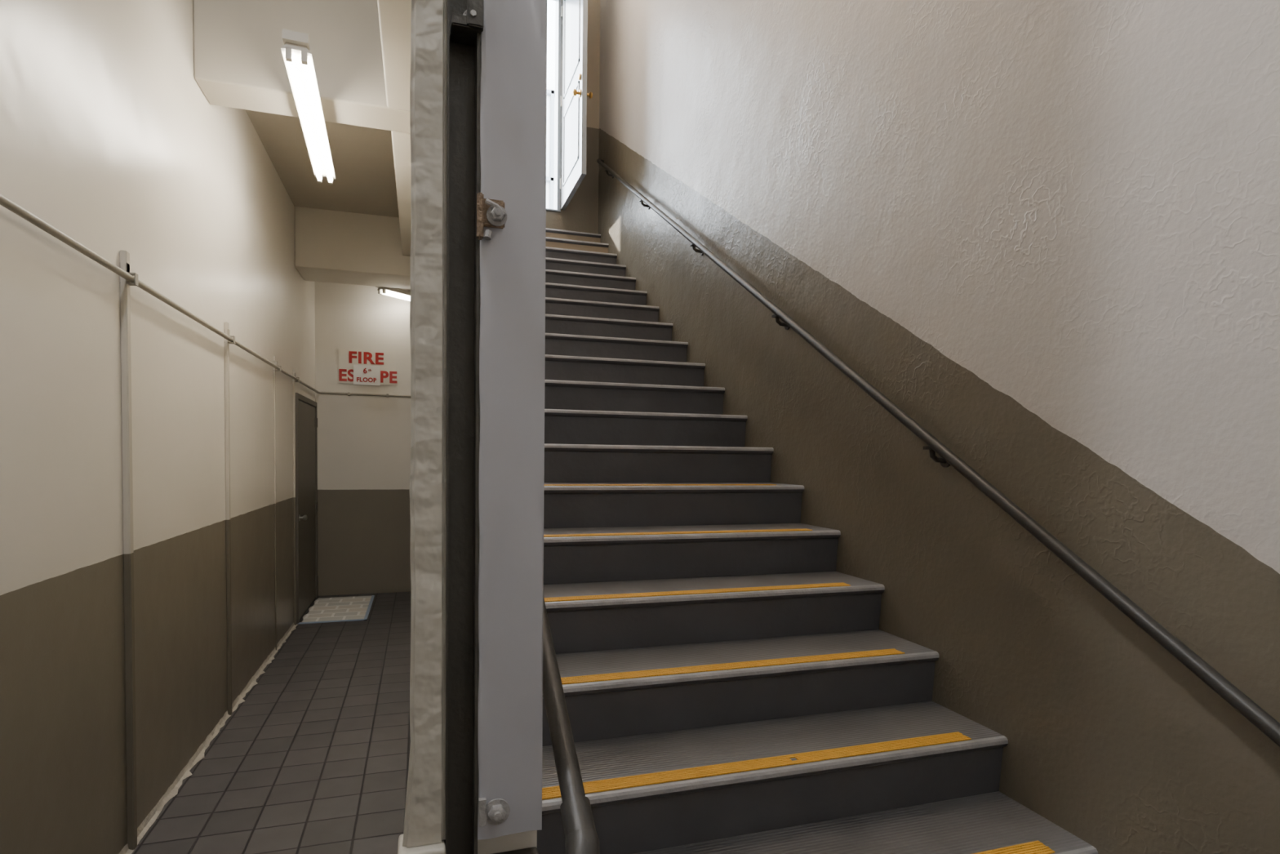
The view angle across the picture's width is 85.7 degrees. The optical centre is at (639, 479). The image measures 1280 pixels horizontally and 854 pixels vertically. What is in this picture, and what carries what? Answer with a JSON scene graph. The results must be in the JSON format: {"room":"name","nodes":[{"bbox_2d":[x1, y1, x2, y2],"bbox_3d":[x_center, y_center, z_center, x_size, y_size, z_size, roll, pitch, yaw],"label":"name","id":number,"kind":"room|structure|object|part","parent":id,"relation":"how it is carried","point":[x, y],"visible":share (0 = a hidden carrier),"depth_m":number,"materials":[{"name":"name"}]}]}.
{"room":"stairwell","nodes":[
{"label":"stairwell","id":0,"kind":"room"},
{"bbox_2d":[0,0,315,853],"bbox_3d":[-2.016,-0.822,2.486,0.150,4.566,10.814,0,2,-18],"label":"wall","id":1,"kind":"structure","parent":0,"point":[109,137],"depth_m":2.62,"materials":[{"name":"paint"}]},
{"bbox_2d":[0,193,410,397],"bbox_3d":[-1.441,-0.785,2.696,1.073,0.080,10.464,0,2,-18],"label":"conduit pipe","id":2,"kind":"object","parent":1,"relation":"attached to","point":[5,202],"visible":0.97,"depth_m":2.65,"materials":[{"name":"beige metal"}]},
{"bbox_2d":[119,249,296,849],"bbox_3d":[-2.552,0.224,4.457,0.024,2.331,3.760,0,2,-18],"label":"batten","id":3,"kind":"object","parent":1,"relation":"attached to","point":[124,256],"visible":1,"depth_m":2.69,"materials":[{"name":"paint"}]},
{"bbox_2d":[119,622,297,853],"bbox_3d":[-1.780,1.458,2.059,0.043,0.038,8.900,0,2,-18],"label":"baseboard","id":4,"kind":"structure","parent":1,"relation":"attached to","point":[172,790],"depth_m":3.51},
{"bbox_2d":[193,0,410,133],"bbox_3d":[-1.776,-2.468,3.765,1.080,0.875,0.280,0,2,-18],"label":"ceiling beam","id":5,"kind":"structure","parent":1,"relation":"attached to","point":[239,63],"depth_m":3.65,"materials":[{"name":"paint"}]},
{"bbox_2d":[295,392,317,624],"bbox_3d":[-3.322,0.244,6.885,0.030,2.116,1.250,0,2,-18],"label":"frame","id":6,"kind":"object","parent":1,"relation":"attached to","point":[298,397],"visible":0.77,"depth_m":6.32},
{"bbox_2d":[298,400,315,618],"bbox_3d":[-3.296,0.266,6.894,0.083,2.052,1.142,0,2,-18],"label":"door","id":7,"kind":"structure","parent":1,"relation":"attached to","point":[307,487],"depth_m":6.88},
{"bbox_3d":[-3.142,0.353,6.437,0.066,0.059,0.060,0,2,-18],"label":"knob","id":8,"kind":"part","parent":7,"relation":"part of","materials":[{"name":"silver metal"}]},
{"bbox_2d":[280,28,335,184],"bbox_3d":[-1.804,-1.976,3.811,0.125,0.110,1.551,0,2,-20],"label":"fluorescent light","id":9,"kind":"object","parent":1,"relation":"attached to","point":[297,56],"visible":1,"depth_m":3.51,"materials":[{"name":"white plastic"}]},
{"bbox_2d":[315,417,318,585],"bbox_3d":[-3.477,0.237,7.421,0.023,1.800,0.045,0,2,-18],"label":"hinges","id":10,"kind":"object","parent":1,"relation":"attached to","point":[316,419],"visible":1,"depth_m":7.42,"materials":[{"name":"black metal"}]},
{"bbox_2d":[294,206,410,288],"bbox_3d":[-2.708,-2.287,6.694,1.080,0.670,0.550,0,2,-18],"label":"ceiling beam","id":11,"kind":"structure","parent":1,"relation":"attached to","point":[335,246],"depth_m":6.43,"materials":[{"name":"paint"}]},
{"bbox_2d":[131,591,410,853],"bbox_3d":[-0.634,1.531,3.012,3.106,0.160,10.814,0,2,-18],"label":"floor","id":12,"kind":"structure","parent":0,"point":[314,759],"depth_m":3.60,"materials":[{"name":"tile"}]},
{"bbox_2d":[537,228,1097,853],"bbox_3d":[-0.250,-0.457,3.897,1.538,3.782,6.130,0,2,-18],"label":"staircase","id":13,"kind":"structure","parent":12,"relation":"on","point":[728,689],"depth_m":2.35,"materials":[{"name":"paint"}]},
{"bbox_2d":[244,109,399,217],"bbox_3d":[-2.220,-2.496,5.161,1.080,0.120,2.650,0,2,-18],"label":"ceiling","id":14,"kind":"structure","parent":0,"point":[364,182],"depth_m":5.37,"materials":[{"name":"paint"}]},
{"bbox_2d":[315,281,410,595],"bbox_3d":[-2.734,-0.567,7.865,1.743,3.686,0.150,0,2,-18],"label":"wall","id":15,"kind":"structure","parent":0,"point":[364,442],"depth_m":7.68,"materials":[{"name":"paint"}]},
{"bbox_2d":[338,347,396,385],"bbox_3d":[-3.016,-1.249,7.660,0.605,0.395,0.021,0,2,-18],"label":"sign","id":16,"kind":"object","parent":15,"relation":"attached to","point":[356,366],"visible":1,"depth_m":7.65,"materials":[{"name":"paper"}]},
{"bbox_2d":[375,286,410,301],"bbox_3d":[-2.634,-2.034,7.488,0.125,0.110,0.483,2,2,31],"label":"fluorescent light","id":17,"kind":"object","parent":15,"relation":"attached to","point":[399,293],"visible":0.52,"depth_m":7.43,"materials":[{"name":"white plastic"}]},
{"bbox_2d":[477,79,537,853],"bbox_3d":[-1.207,-1.840,4.061,0.185,6.516,6.505,0,2,-18],"label":"wall","id":18,"kind":"structure","parent":0,"point":[527,839],"depth_m":1.05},
{"bbox_2d":[377,0,411,111],"bbox_3d":[-0.838,-2.340,2.331,0.162,0.735,3.030,0,2,-18],"label":"trim","id":19,"kind":"structure","parent":18,"relation":"attached to","point":[394,15],"depth_m":3.21,"materials":[{"name":"paint"}]},
{"bbox_2d":[391,130,411,256],"bbox_3d":[-1.781,-2.259,5.310,0.152,0.355,2.650,0,2,-18],"label":"trim","id":20,"kind":"structure","parent":18,"relation":"attached to","point":[401,141],"depth_m":4.79,"materials":[{"name":"paint"}]},
{"bbox_2d":[397,834,445,853],"bbox_3d":[-0.312,0.540,0.986,0.065,0.049,0.060,0,2,-18],"label":"trim","id":21,"kind":"structure","parent":18,"relation":"attached to","point":[439,847],"depth_m":0.97,"materials":[{"name":"paint"}]},
{"bbox_2d":[402,0,447,847],"bbox_3d":[-0.280,-2.234,0.902,0.058,5.500,0.046,0,2,-18],"label":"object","id":22,"kind":"structure","parent":18,"relation":"attached to","point":[424,820],"depth_m":0.95,"materials":[{"name":"paint"}]},
{"bbox_2d":[444,0,547,853],"bbox_3d":[-0.182,-2.184,0.920,0.138,5.500,0.075,0,2,-18],"label":"guide","id":23,"kind":"object","parent":18,"relation":"attached to","point":[496,235],"visible":1,"depth_m":0.99,"materials":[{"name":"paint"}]},
{"bbox_3d":[-0.165,-2.208,0.935,0.094,5.453,0.053,0,2,-18],"label":"plate","id":24,"kind":"part","parent":23,"relation":"part of","materials":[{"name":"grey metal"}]},
{"bbox_2d":[493,846,538,853],"bbox_3d":[-0.250,1.048,1.032,0.192,0.964,0.045,0,2,-18],"label":"trim","id":25,"kind":"structure","parent":18,"relation":"attached to","point":[534,850],"depth_m":1.05,"materials":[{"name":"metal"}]},
{"bbox_2d":[546,0,562,212],"bbox_3d":[-1.233,-3.761,6.763,0.905,2.195,0.190,0,2,-18],"label":"frame","id":26,"kind":"object","parent":18,"relation":"attached to","point":[558,20],"visible":0.3,"depth_m":6.83,"materials":[{"name":"white paint"}]},
{"bbox_2d":[560,5,562,189],"bbox_3d":[-0.775,-3.762,6.803,0.017,1.765,0.018,0,2,-18],"label":"hinges","id":27,"kind":"object","parent":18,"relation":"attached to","point":[562,6],"visible":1,"depth_m":6.79,"materials":[{"name":"metal"}]},
{"bbox_2d":[542,598,599,853],"bbox_3d":[-0.925,-1.122,3.591,0.067,3.765,5.740,0,2,-18],"label":"handrail","id":28,"kind":"object","parent":18,"relation":"attached to","point":[581,837],"visible":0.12,"depth_m":1.05,"materials":[{"name":"metal"}]},
{"bbox_2d":[560,0,592,209],"bbox_3d":[-0.616,-3.722,6.378,0.173,2.115,0.920,0,2,-18],"label":"leaf","id":29,"kind":"object","parent":18,"relation":"attached to","point":[575,12],"depth_m":6.28,"materials":[{"name":"paint"}]},
{"bbox_3d":[-0.501,-3.432,6.015,0.173,0.195,0.064,0,2,-18],"label":"knob","id":30,"kind":"part","parent":29,"relation":"part of","materials":[{"name":"gold metal"}]},
{"bbox_2d":[546,0,599,234],"bbox_3d":[-1.115,-1.932,6.867,1.691,6.516,0.150,0,2,-18],"label":"wall","id":31,"kind":"structure","parent":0,"point":[581,213],"depth_m":6.92,"materials":[{"name":"beige paint"}]},
{"bbox_2d":[598,0,1279,853],"bbox_3d":[1.046,-1.767,2.615,0.150,6.516,9.270,0,2,-18],"label":"wall","id":32,"kind":"structure","parent":0,"point":[1046,233],"depth_m":2.06,"materials":[{"name":"paint"}]},
{"bbox_2d":[596,159,1279,746],"bbox_3d":[0.541,-1.125,3.821,0.082,3.807,6.346,0,2,-18],"label":"handrail","id":33,"kind":"object","parent":32,"relation":"attached to","point":[1251,711],"visible":1,"depth_m":1.95,"materials":[{"name":"metal"}]},
{"label":"outside","id":34,"kind":"structure","parent":0,"visible":0},
{"bbox_3d":[-0.973,-2.612,8.638,3.020,0.180,3.175,0,2,-18],"label":"landing","id":35,"kind":"object","parent":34,"visible":0},
{"bbox_2d":[546,0,555,208],"bbox_3d":[-0.858,-4.777,9.470,2.300,4.095,0.210,0,2,-18],"label":"facade","id":36,"kind":"object","parent":35,"relation":"on","point":[551,4],"visible":0.11,"depth_m":9.28,"materials":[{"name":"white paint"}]},
{"bbox_3d":[-1.176,-4.135,9.314,0.800,2.175,0.060,0,2,-18],"label":"frame","id":37,"kind":"part","parent":36,"relation":"part of","materials":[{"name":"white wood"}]}
]}

